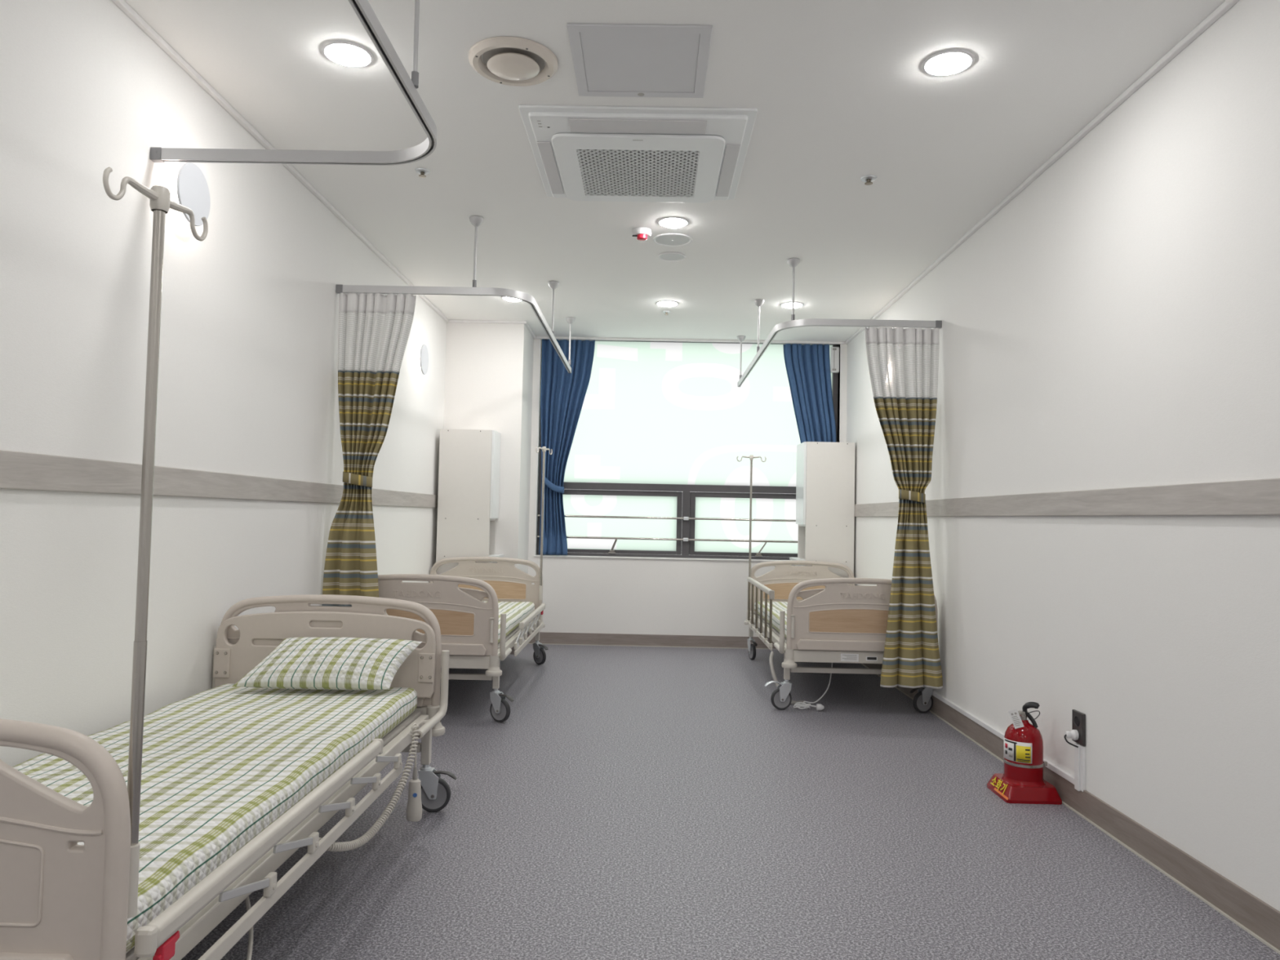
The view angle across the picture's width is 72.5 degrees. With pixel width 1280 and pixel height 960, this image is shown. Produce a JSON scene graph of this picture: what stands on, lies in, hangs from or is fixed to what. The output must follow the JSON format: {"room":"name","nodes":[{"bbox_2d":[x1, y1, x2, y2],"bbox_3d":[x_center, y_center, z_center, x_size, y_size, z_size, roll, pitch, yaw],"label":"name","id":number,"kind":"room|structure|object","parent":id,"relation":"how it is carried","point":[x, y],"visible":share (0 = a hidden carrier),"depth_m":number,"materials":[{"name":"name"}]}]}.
{"room":"hospital room","nodes":[
{"label":"hospital room","id":0,"kind":"room"},
{"bbox_2d":[0,0,446,766],"bbox_3d":[-1.676,-0.122,3.120,0.150,2.620,9.185,1,-2,1],"label":"wall","id":1,"kind":"structure","parent":0,"point":[247,384],"depth_m":2.81,"materials":[{"name":"paint"}]},
{"bbox_2d":[172,162,210,226],"bbox_3d":[-1.557,-0.983,3.007,0.054,0.210,0.210,1,-2,1],"label":"wall lamp","id":2,"kind":"object","parent":1,"relation":"attached to","point":[190,189],"visible":0.87,"depth_m":2.99,"materials":[{"name":"white plastic"}]},
{"bbox_2d":[0,449,437,507],"bbox_3d":[-1.600,-0.002,2.770,0.016,0.097,8.199,1,-2,1],"label":"trim","id":3,"kind":"structure","parent":1,"relation":"attached to","point":[19,470],"depth_m":2.92,"materials":[{"name":"grey wood"}]},
{"bbox_2d":[111,0,448,322],"bbox_3d":[-1.568,-1.433,2.831,0.022,0.020,8.199,1,-2,1],"label":"trim","id":4,"kind":"structure","parent":1,"relation":"attached to","point":[122,5],"depth_m":3.38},
{"bbox_2d":[150,0,436,165],"bbox_3d":[-0.725,-1.268,1.749,0.850,0.406,2.683,2,-3,-20],"label":"track","id":5,"kind":"object","parent":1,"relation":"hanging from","point":[362,9],"visible":1,"depth_m":2.82,"materials":[{"name":"metal"}]},
{"bbox_2d":[415,344,428,374],"bbox_3d":[-1.523,-0.839,6.079,0.054,0.210,0.210,1,-2,1],"label":"wall lamp","id":6,"kind":"object","parent":1,"relation":"attached to","point":[422,355],"visible":1,"depth_m":6.04,"materials":[{"name":"white plastic"}]},
{"bbox_2d":[335,215,575,373],"bbox_3d":[-0.665,-1.106,5.548,0.868,0.406,2.620,0,-3,23],"label":"track","id":7,"kind":"object","parent":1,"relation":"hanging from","point":[476,220],"visible":1,"depth_m":4.50,"materials":[{"name":"metal"}]},
{"bbox_2d":[321,292,416,606],"bbox_3d":[-1.379,0.043,4.436,0.399,2.015,0.124,1,-2,2],"label":"curtain","id":8,"kind":"object","parent":7,"relation":"hanging from","point":[366,395],"visible":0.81,"depth_m":4.46,"materials":[{"name":"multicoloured fabric"}]},
{"bbox_2d":[469,215,483,226],"bbox_3d":[-0.847,-1.334,4.518,0.074,0.046,0.074,1,-2,1],"label":"cup","id":9,"kind":"object","parent":7,"relation":"on","point":[476,220],"depth_m":4.49,"materials":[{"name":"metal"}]},
{"bbox_2d":[547,280,559,288],"bbox_3d":[-0.568,-1.276,5.736,0.074,0.046,0.074,1,-2,1],"label":"cup","id":10,"kind":"object","parent":7,"relation":"on","point":[553,284],"depth_m":5.71,"materials":[{"name":"metal"}]},
{"bbox_2d":[565,316,575,324],"bbox_3d":[-0.538,-1.232,6.765,0.074,0.046,0.074,1,-2,1],"label":"cup","id":11,"kind":"object","parent":7,"relation":"on","point":[570,320],"depth_m":6.74,"materials":[{"name":"metal"}]},
{"bbox_2d":[448,319,526,324],"bbox_3d":[-1.204,-1.253,6.912,0.614,0.020,0.022,1,-2,1],"label":"trim","id":12,"kind":"structure","parent":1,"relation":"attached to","point":[450,320],"depth_m":6.90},
{"bbox_2d":[443,322,533,654],"bbox_3d":[-1.248,0.058,7.161,0.614,2.620,0.586,1,-2,1],"label":"wall pillar","id":13,"kind":"structure","parent":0,"point":[489,371],"depth_m":6.90,"materials":[{"name":"paint"}]},
{"bbox_2d":[510,646,515,653],"bbox_3d":[-1.272,1.302,6.810,0.604,0.096,0.010,1,-2,1],"label":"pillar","id":14,"kind":"structure","parent":13,"relation":"attached to","point":[512,648],"depth_m":6.80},
{"bbox_2d":[124,0,1226,342],"bbox_3d":[0.076,-1.471,3.157,3.599,0.150,9.185,1,-2,1],"label":"ceiling","id":15,"kind":"structure","parent":0,"point":[842,94],"depth_m":3.43,"materials":[{"name":"paint"}]},
{"bbox_2d":[321,40,373,67],"bbox_3d":[-0.979,-1.419,2.925,0.168,0.016,0.168,1,-2,1],"label":"recessed light","id":16,"kind":"object","parent":15,"relation":"in","point":[344,53],"visible":1,"depth_m":2.90,"materials":[{"name":"white plastic"}]},
{"bbox_2d":[326,44,368,66],"bbox_3d":[-0.979,-1.419,2.925,0.135,0.015,0.135,1,-2,1],"label":"diffuser","id":17,"kind":"object","parent":16,"relation":"attached to","point":[344,55],"depth_m":2.91,"materials":[{"name":"white plastic"}]},
{"bbox_2d":[415,168,430,177],"bbox_3d":[-0.974,-1.371,3.910,0.065,0.026,0.065,1,-2,1],"label":"sprinkler head","id":18,"kind":"object","parent":15,"relation":"attached to","point":[422,171],"visible":1,"depth_m":3.90},
{"bbox_2d":[501,296,521,302],"bbox_3d":[-0.897,-1.280,6.179,0.168,0.016,0.168,1,-2,1],"label":"recessed light","id":19,"kind":"object","parent":15,"relation":"in","point":[508,299],"visible":0.6,"depth_m":6.17,"materials":[{"name":"white plastic"}]},
{"bbox_2d":[468,35,558,86],"bbox_3d":[-0.427,-1.395,2.945,0.300,0.039,0.300,1,-2,1],"label":"ceiling vent","id":20,"kind":"object","parent":15,"relation":"in","point":[516,61],"visible":1,"depth_m":2.91,"materials":[{"name":"beige plastic"}]},
{"bbox_2d":[518,105,757,202],"bbox_3d":[-0.003,-1.352,3.711,0.894,0.043,0.914,1,-2,1],"label":"air conditioner","id":21,"kind":"object","parent":15,"relation":"attached to","point":[601,153],"visible":1,"depth_m":3.56,"materials":[{"name":"white plastic"}]},
{"bbox_2d":[576,149,699,197],"bbox_3d":[-0.005,-1.330,3.801,0.503,0.006,0.511,1,-2,1],"label":"grille","id":22,"kind":"object","parent":21,"relation":"attached to","point":[600,173],"depth_m":3.79,"materials":[{"name":"white plastic"}]},
{"bbox_2d":[567,23,712,97],"bbox_3d":[0.002,-1.401,2.940,0.452,0.010,0.456,1,-2,1],"label":"ceiling access panel","id":23,"kind":"object","parent":15,"relation":"attached to","point":[621,60],"visible":1,"depth_m":2.91,"materials":[{"name":"grey plastic"}]},
{"bbox_2d":[631,226,651,240],"bbox_3d":[0.009,-1.305,4.660,0.104,0.056,0.104,1,-2,1],"label":"fire alarm","id":24,"kind":"object","parent":15,"relation":"attached to","point":[641,233],"visible":1,"depth_m":4.62,"materials":[{"name":"white plastic"}]},
{"bbox_2d":[662,310,670,315],"bbox_3d":[0.197,-1.239,6.485,0.058,0.026,0.058,1,-2,1],"label":"sprinkler head","id":25,"kind":"object","parent":15,"relation":"attached to","point":[666,312],"visible":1,"depth_m":6.47},
{"bbox_2d":[655,300,679,306],"bbox_3d":[0.195,-1.255,6.242,0.168,0.016,0.168,1,-2,1],"label":"recessed light","id":26,"kind":"object","parent":15,"relation":"in","point":[662,303],"visible":1,"depth_m":6.21,"materials":[{"name":"white plastic"}]},
{"bbox_2d":[657,301,676,306],"bbox_3d":[0.195,-1.255,6.242,0.135,0.015,0.135,1,-2,1],"label":"diffuser","id":27,"kind":"object","parent":26,"relation":"attached to","point":[664,304],"depth_m":6.21,"materials":[{"name":"white plastic"}]},
{"bbox_2d":[657,252,685,261],"bbox_3d":[0.187,-1.307,5.113,0.164,0.006,0.164,1,-2,1],"label":"ceiling speaker","id":28,"kind":"object","parent":15,"relation":"attached to","point":[668,256],"visible":1,"depth_m":5.11,"materials":[{"name":"white plastic"}]},
{"bbox_2d":[653,232,692,246],"bbox_3d":[0.180,-1.319,4.805,0.220,0.009,0.220,1,-2,1],"label":"ceiling speaker","id":29,"kind":"object","parent":15,"relation":"attached to","point":[671,239],"visible":1,"depth_m":4.80,"materials":[{"name":"white plastic"}]},
{"bbox_2d":[657,216,689,227],"bbox_3d":[0.172,-1.328,4.523,0.168,0.016,0.168,1,-2,1],"label":"recessed light","id":30,"kind":"object","parent":15,"relation":"in","point":[669,221],"visible":1,"depth_m":4.49,"materials":[{"name":"white plastic"}]},
{"bbox_2d":[660,217,686,227],"bbox_3d":[0.172,-1.328,4.523,0.135,0.015,0.135,1,-2,1],"label":"diffuser","id":31,"kind":"object","parent":30,"relation":"attached to","point":[664,222],"depth_m":4.50,"materials":[{"name":"white plastic"}]},
{"bbox_2d":[780,302,804,308],"bbox_3d":[1.080,-1.239,6.207,0.168,0.016,0.168,1,-2,1],"label":"recessed light","id":32,"kind":"object","parent":15,"relation":"in","point":[787,304],"visible":0.91,"depth_m":6.18,"materials":[{"name":"white plastic"}]},
{"bbox_2d":[782,302,801,308],"bbox_3d":[1.080,-1.238,6.207,0.135,0.015,0.135,1,-2,1],"label":"diffuser","id":33,"kind":"object","parent":32,"relation":"attached to","point":[788,305],"depth_m":6.18,"materials":[{"name":"white plastic"}]},
{"bbox_2d":[737,257,942,386],"bbox_3d":[0.923,-1.050,6.109,0.811,0.406,2.583,2,-3,-20],"label":"track","id":34,"kind":"object","parent":15,"relation":"hanging from","point":[793,262],"visible":1,"depth_m":5.07,"materials":[{"name":"metal"}]},
{"bbox_2d":[737,335,746,341],"bbox_3d":[0.849,-1.181,7.318,0.074,0.046,0.074,1,-2,1],"label":"cup","id":35,"kind":"object","parent":34,"relation":"on","point":[740,338],"depth_m":7.29,"materials":[{"name":"metal"}]},
{"bbox_2d":[753,298,764,306],"bbox_3d":[0.831,-1.233,6.099,0.074,0.046,0.074,1,-2,1],"label":"cup","id":36,"kind":"object","parent":34,"relation":"on","point":[758,302],"depth_m":6.08,"materials":[{"name":"metal"}]},
{"bbox_2d":[787,257,799,267],"bbox_3d":[0.903,-1.272,5.132,0.074,0.046,0.074,1,-2,1],"label":"cup","id":37,"kind":"object","parent":34,"relation":"on","point":[793,262],"depth_m":5.11,"materials":[{"name":"metal"}]},
{"bbox_2d":[865,326,942,688],"bbox_3d":[1.490,0.133,4.932,0.427,2.034,0.177,1,-2,1],"label":"curtain","id":38,"kind":"object","parent":34,"relation":"hanging from","point":[911,656],"visible":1,"depth_m":4.96,"materials":[{"name":"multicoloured fabric"}]},
{"bbox_2d":[860,174,876,185],"bbox_3d":[1.019,-1.332,3.891,0.072,0.026,0.072,1,-2,1],"label":"sprinkler head","id":39,"kind":"object","parent":15,"relation":"attached to","point":[867,179],"visible":1,"depth_m":3.88},
{"bbox_2d":[921,48,974,75],"bbox_3d":[1.024,-1.380,2.903,0.168,0.016,0.168,1,-2,1],"label":"recessed light","id":40,"kind":"object","parent":15,"relation":"in","point":[953,61],"visible":1,"depth_m":2.88,"materials":[{"name":"white plastic"}]},
{"bbox_2d":[926,53,969,75],"bbox_3d":[1.024,-1.379,2.903,0.135,0.015,0.135,1,-2,1],"label":"diffuser","id":41,"kind":"object","parent":40,"relation":"attached to","point":[937,64],"depth_m":2.88,"materials":[{"name":"white plastic"}]},
{"bbox_2d":[528,338,847,636],"bbox_3d":[0.099,0.102,7.562,3.299,2.620,0.250,1,-2,1],"label":"wall","id":42,"kind":"structure","parent":0,"point":[588,595],"depth_m":7.40,"materials":[{"name":"paint"}]},
{"bbox_2d":[524,321,536,338],"bbox_3d":[-0.904,-1.234,7.212,0.022,0.020,0.586,1,-2,1],"label":"trim","id":43,"kind":"structure","parent":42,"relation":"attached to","point":[526,325],"depth_m":7.18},
{"bbox_2d":[538,339,595,555],"bbox_3d":[-0.632,-0.284,7.452,0.456,1.842,0.087,1,-2,1],"label":"window curtain","id":44,"kind":"object","parent":42,"relation":"hanging from","point":[562,393],"visible":0.89,"depth_m":7.46,"materials":[{"name":"blue fabric"}]},
{"bbox_2d":[527,631,777,649],"bbox_3d":[0.373,1.359,7.375,2.675,0.096,0.010,1,-2,1],"label":"baseboard","id":45,"kind":"structure","parent":42,"relation":"attached to","point":[544,637],"depth_m":7.37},
{"bbox_2d":[533,555,791,561],"bbox_3d":[0.396,0.675,7.502,2.589,0.012,0.214,1,-2,1],"label":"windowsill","id":46,"kind":"structure","parent":42,"relation":"attached to","point":[558,556],"depth_m":7.40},
{"bbox_2d":[537,338,838,559],"bbox_3d":[0.414,-0.264,7.538,2.565,1.868,0.101,1,-2,1],"label":"window","id":47,"kind":"structure","parent":42,"relation":"in","point":[673,420],"depth_m":7.55,"materials":[{"name":"frosted glass"},{"name":"dark grey metal"}]},
{"bbox_2d":[537,514,795,521],"bbox_3d":[0.402,0.330,7.480,2.563,0.030,0.026,1,-2,1],"label":"bar","id":48,"kind":"object","parent":47,"relation":"attached to","point":[538,515],"visible":0.92,"depth_m":7.47,"materials":[{"name":"metal"}]},
{"bbox_2d":[537,535,797,542],"bbox_3d":[0.398,0.510,7.472,2.563,0.030,0.026,1,-2,1],"label":"bar","id":49,"kind":"object","parent":47,"relation":"attached to","point":[538,536],"visible":0.91,"depth_m":7.46,"materials":[{"name":"metal"}]},
{"bbox_2d":[533,338,841,555],"bbox_3d":[0.414,-0.258,7.547,2.589,1.880,0.204,1,-2,1],"label":"trim","id":50,"kind":"structure","parent":42,"relation":"attached to","point":[540,340],"depth_m":7.46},
{"bbox_2d":[536,336,844,344],"bbox_3d":[0.430,-1.196,7.477,2.641,0.020,0.022,1,-2,1],"label":"trim","id":51,"kind":"structure","parent":42,"relation":"attached to","point":[537,337],"depth_m":7.47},
{"bbox_2d":[782,343,835,443],"bbox_3d":[1.444,-0.243,7.430,0.465,1.842,0.094,1,-2,1],"label":"window curtain","id":52,"kind":"object","parent":42,"relation":"hanging from","point":[807,366],"visible":0.44,"depth_m":7.46,"materials":[{"name":"blue fabric"}]},
{"bbox_2d":[830,346,839,373],"bbox_3d":[1.674,-1.033,7.507,0.072,0.217,0.054,1,-2,1],"label":"wall control box","id":53,"kind":"object","parent":42,"relation":"attached to","point":[834,351],"visible":1,"depth_m":7.49,"materials":[{"name":"white plastic"}]},
{"bbox_2d":[181,644,1279,959],"bbox_3d":[0.020,1.281,3.041,3.599,0.120,9.185,1,-2,1],"label":"floor","id":54,"kind":"structure","parent":0,"point":[628,802],"depth_m":2.92,"materials":[{"name":"plastic"}]},
{"bbox_2d":[0,594,457,959],"bbox_3d":[-1.151,0.780,2.317,0.951,0.771,2.060,1,-2,1],"label":"hospital bed","id":55,"kind":"object","parent":54,"relation":"on","point":[61,899],"visible":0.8,"depth_m":1.50,"materials":[{"name":"beige plastic"}]},
{"bbox_2d":[127,843,140,918],"bbox_3d":[-0.790,0.619,1.351,0.025,0.106,0.024,1,-2,1],"label":"socket","id":56,"kind":"object","parent":55,"relation":"attached to","point":[134,851],"depth_m":1.34,"materials":[{"name":"beige plastic"}]},
{"bbox_2d":[102,166,208,845],"bbox_3d":[-0.782,0.096,1.380,0.028,1.133,0.235,1,-2,9],"label":"pole","id":57,"kind":"object","parent":55,"relation":"on","point":[160,202],"visible":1,"depth_m":1.38,"materials":[{"name":"metal"}]},
{"bbox_2d":[12,683,417,953],"bbox_3d":[-1.195,0.761,2.299,0.757,0.097,1.886,1,-2,1],"label":"mattress","id":58,"kind":"object","parent":55,"relation":"on","point":[221,764],"visible":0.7,"depth_m":2.20,"materials":[{"name":"fabric"}]},
{"bbox_2d":[231,637,422,689],"bbox_3d":[-1.108,0.652,3.119,0.614,0.168,0.188,1,-2,1],"label":"pillow","id":59,"kind":"object","parent":58,"relation":"on","point":[295,663],"visible":1,"depth_m":3.06,"materials":[{"name":"fabric"}]},
{"bbox_2d":[319,723,422,851],"bbox_3d":[-0.752,0.932,2.486,0.061,0.331,0.770,1,-2,4],"label":"remote control","id":60,"kind":"object","parent":55,"relation":"hanging from","point":[414,807],"visible":0.85,"depth_m":2.70,"materials":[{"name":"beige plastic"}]},
{"bbox_2d":[377,556,548,722],"bbox_3d":[-1.127,0.916,5.512,0.958,0.771,2.066,1,-2,0],"label":"hospital bed","id":61,"kind":"object","parent":54,"relation":"on","point":[468,625],"visible":0.67,"depth_m":4.52,"materials":[{"name":"beige plastic"}]},
{"bbox_2d":[482,600,534,643],"bbox_3d":[-1.156,0.899,5.534,0.756,0.097,1.886,1,-2,0],"label":"mattress","id":62,"kind":"object","parent":61,"relation":"on","point":[516,612],"visible":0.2,"depth_m":5.83,"materials":[{"name":"fabric"}]},
{"bbox_2d":[538,585,542,599],"bbox_3d":[-0.738,0.838,6.485,0.025,0.106,0.024,1,-2,0],"label":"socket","id":63,"kind":"object","parent":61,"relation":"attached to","point":[540,588],"depth_m":6.48,"materials":[{"name":"beige plastic"}]},
{"bbox_2d":[535,446,552,586],"bbox_3d":[-0.727,0.315,6.506,0.028,1.131,0.235,0,-3,25],"label":"pole","id":64,"kind":"object","parent":61,"relation":"on","point":[544,449],"visible":1,"depth_m":6.50,"materials":[{"name":"metal"}]},
{"bbox_2d":[435,428,503,574],"bbox_3d":[-1.298,0.485,6.705,0.465,1.726,0.274,1,-2,1],"label":"storage cabinet","id":65,"kind":"object","parent":54,"relation":"on","point":[468,469],"visible":0.67,"depth_m":6.59,"materials":[{"name":"white wood"}]},
{"bbox_2d":[488,554,503,557],"bbox_3d":[-1.102,0.585,6.700,0.069,0.020,0.268,1,-2,1],"label":"shelf","id":66,"kind":"object","parent":65,"relation":"attached to","point":[491,555],"depth_m":6.66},
{"bbox_2d":[793,662,832,711],"bbox_3d":[1.052,1.185,5.088,0.307,0.285,0.146,2,-3,-29],"label":"plug","id":67,"kind":"object","parent":54,"relation":"on","point":[820,707],"visible":0.98,"depth_m":5.04,"materials":[{"name":"white plastic"}]},
{"bbox_2d":[789,441,855,577],"bbox_3d":[1.488,0.563,7.178,0.458,1.724,0.367,1,-2,1],"label":"storage cabinet","id":68,"kind":"object","parent":54,"relation":"on","point":[825,474],"visible":0.69,"depth_m":7.01,"materials":[{"name":"white wood"}]},
{"bbox_2d":[789,557,804,560],"bbox_3d":[1.291,0.654,7.177,0.069,0.020,0.361,1,-2,1],"label":"shelf","id":69,"kind":"object","parent":68,"relation":"attached to","point":[790,558],"depth_m":7.11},
{"bbox_2d":[744,560,937,713],"bbox_3d":[1.222,0.982,5.933,0.984,0.772,2.066,1,-2,1],"label":"hospital bed","id":70,"kind":"object","parent":54,"relation":"on","point":[831,619],"visible":0.76,"depth_m":4.94,"materials":[{"name":"beige plastic"}]},
{"bbox_2d":[737,454,766,585],"bbox_3d":[0.877,0.365,6.934,0.235,1.131,0.028,1,-2,1],"label":"pole","id":71,"kind":"object","parent":70,"relation":"on","point":[751,457],"visible":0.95,"depth_m":6.93,"materials":[{"name":"metal"}]},
{"bbox_2d":[754,601,787,638],"bbox_3d":[1.267,0.966,5.954,0.758,0.097,1.886,1,-2,1],"label":"mattress","id":72,"kind":"object","parent":70,"relation":"on","point":[777,606],"visible":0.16,"depth_m":6.20,"materials":[{"name":"fabric"}]},
{"bbox_2d":[842,654,857,660],"bbox_3d":[1.183,1.001,4.928,0.082,0.028,0.001,1,-2,1],"label":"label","id":73,"kind":"object","parent":70,"relation":"attached to","point":[845,657],"depth_m":4.93,"materials":[{"name":"white paper"}]},
{"bbox_2d":[866,657,876,659],"bbox_3d":[1.308,1.007,4.927,0.053,0.015,0.001,1,-2,1],"label":"print","id":74,"kind":"object","parent":70,"relation":"attached to","point":[868,658],"depth_m":4.93,"materials":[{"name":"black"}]},
{"bbox_2d":[986,702,1062,804],"bbox_3d":[1.552,1.084,3.532,0.221,0.377,0.225,1,-2,1],"label":"fire extinguisher","id":75,"kind":"object","parent":54,"relation":"on","point":[1022,781],"visible":1,"depth_m":3.47,"materials":[{"name":"red paint"}]},
{"bbox_2d":[1010,712,1021,726],"bbox_3d":[1.508,0.960,3.505,0.038,0.056,0.001,0,-3,33],"label":"tag","id":76,"kind":"object","parent":75,"relation":"on","point":[1015,718],"depth_m":3.50,"materials":[{"name":"white paper"}]},
{"bbox_2d":[846,0,1279,911],"bbox_3d":[1.772,-0.053,3.078,0.150,2.620,9.185,1,-2,1],"label":"wall","id":77,"kind":"structure","parent":0,"point":[1115,323],"depth_m":2.98,"materials":[{"name":"paint"}]},
{"bbox_2d":[877,363,891,387],"bbox_3d":[1.721,-0.747,6.118,0.056,0.210,0.210,1,-2,1],"label":"wall lamp","id":78,"kind":"object","parent":77,"relation":"attached to","point":[883,363],"visible":0.14,"depth_m":6.07,"materials":[{"name":"white plastic"}]},
{"bbox_2d":[932,690,1085,791],"bbox_3d":[1.683,1.146,4.600,0.018,0.172,2.634,1,-2,1],"label":"duct","id":79,"kind":"object","parent":77,"relation":"attached to","point":[1078,780],"visible":0.84,"depth_m":3.41,"materials":[{"name":"white plastic"}]},
{"bbox_2d":[844,0,1239,344],"bbox_3d":[1.712,-1.356,3.084,0.022,0.020,8.785,1,-2,1],"label":"trim","id":80,"kind":"structure","parent":77,"relation":"attached to","point":[1226,5],"depth_m":3.34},
{"bbox_2d":[854,478,1279,516],"bbox_3d":[1.686,0.075,3.023,0.016,0.097,8.785,1,-2,1],"label":"trim","id":81,"kind":"structure","parent":77,"relation":"attached to","point":[1257,496],"depth_m":3.00,"materials":[{"name":"grey wood"}]},
{"bbox_2d":[861,663,1279,954],"bbox_3d":[1.666,1.200,2.975,0.010,0.096,8.785,1,-2,1],"label":"baseboard","id":82,"kind":"structure","parent":77,"relation":"attached to","point":[1257,916],"depth_m":2.81,"materials":[{"name":"grey plastic"}]},
{"bbox_2d":[1071,709,1085,746],"bbox_3d":[1.673,0.944,3.332,0.014,0.120,0.086,1,-2,1],"label":"wall socket","id":83,"kind":"object","parent":77,"relation":"attached to","point":[1078,718],"visible":0.96,"depth_m":3.31,"materials":[{"name":"grey plastic"}]},
{"bbox_2d":[1063,729,1079,747],"bbox_3d":[1.640,0.984,3.327,0.049,0.062,0.046,1,-2,1],"label":"plug","id":84,"kind":"object","parent":83,"relation":"attached to","point":[1073,734],"visible":1,"depth_m":3.32,"materials":[{"name":"white plastic"}]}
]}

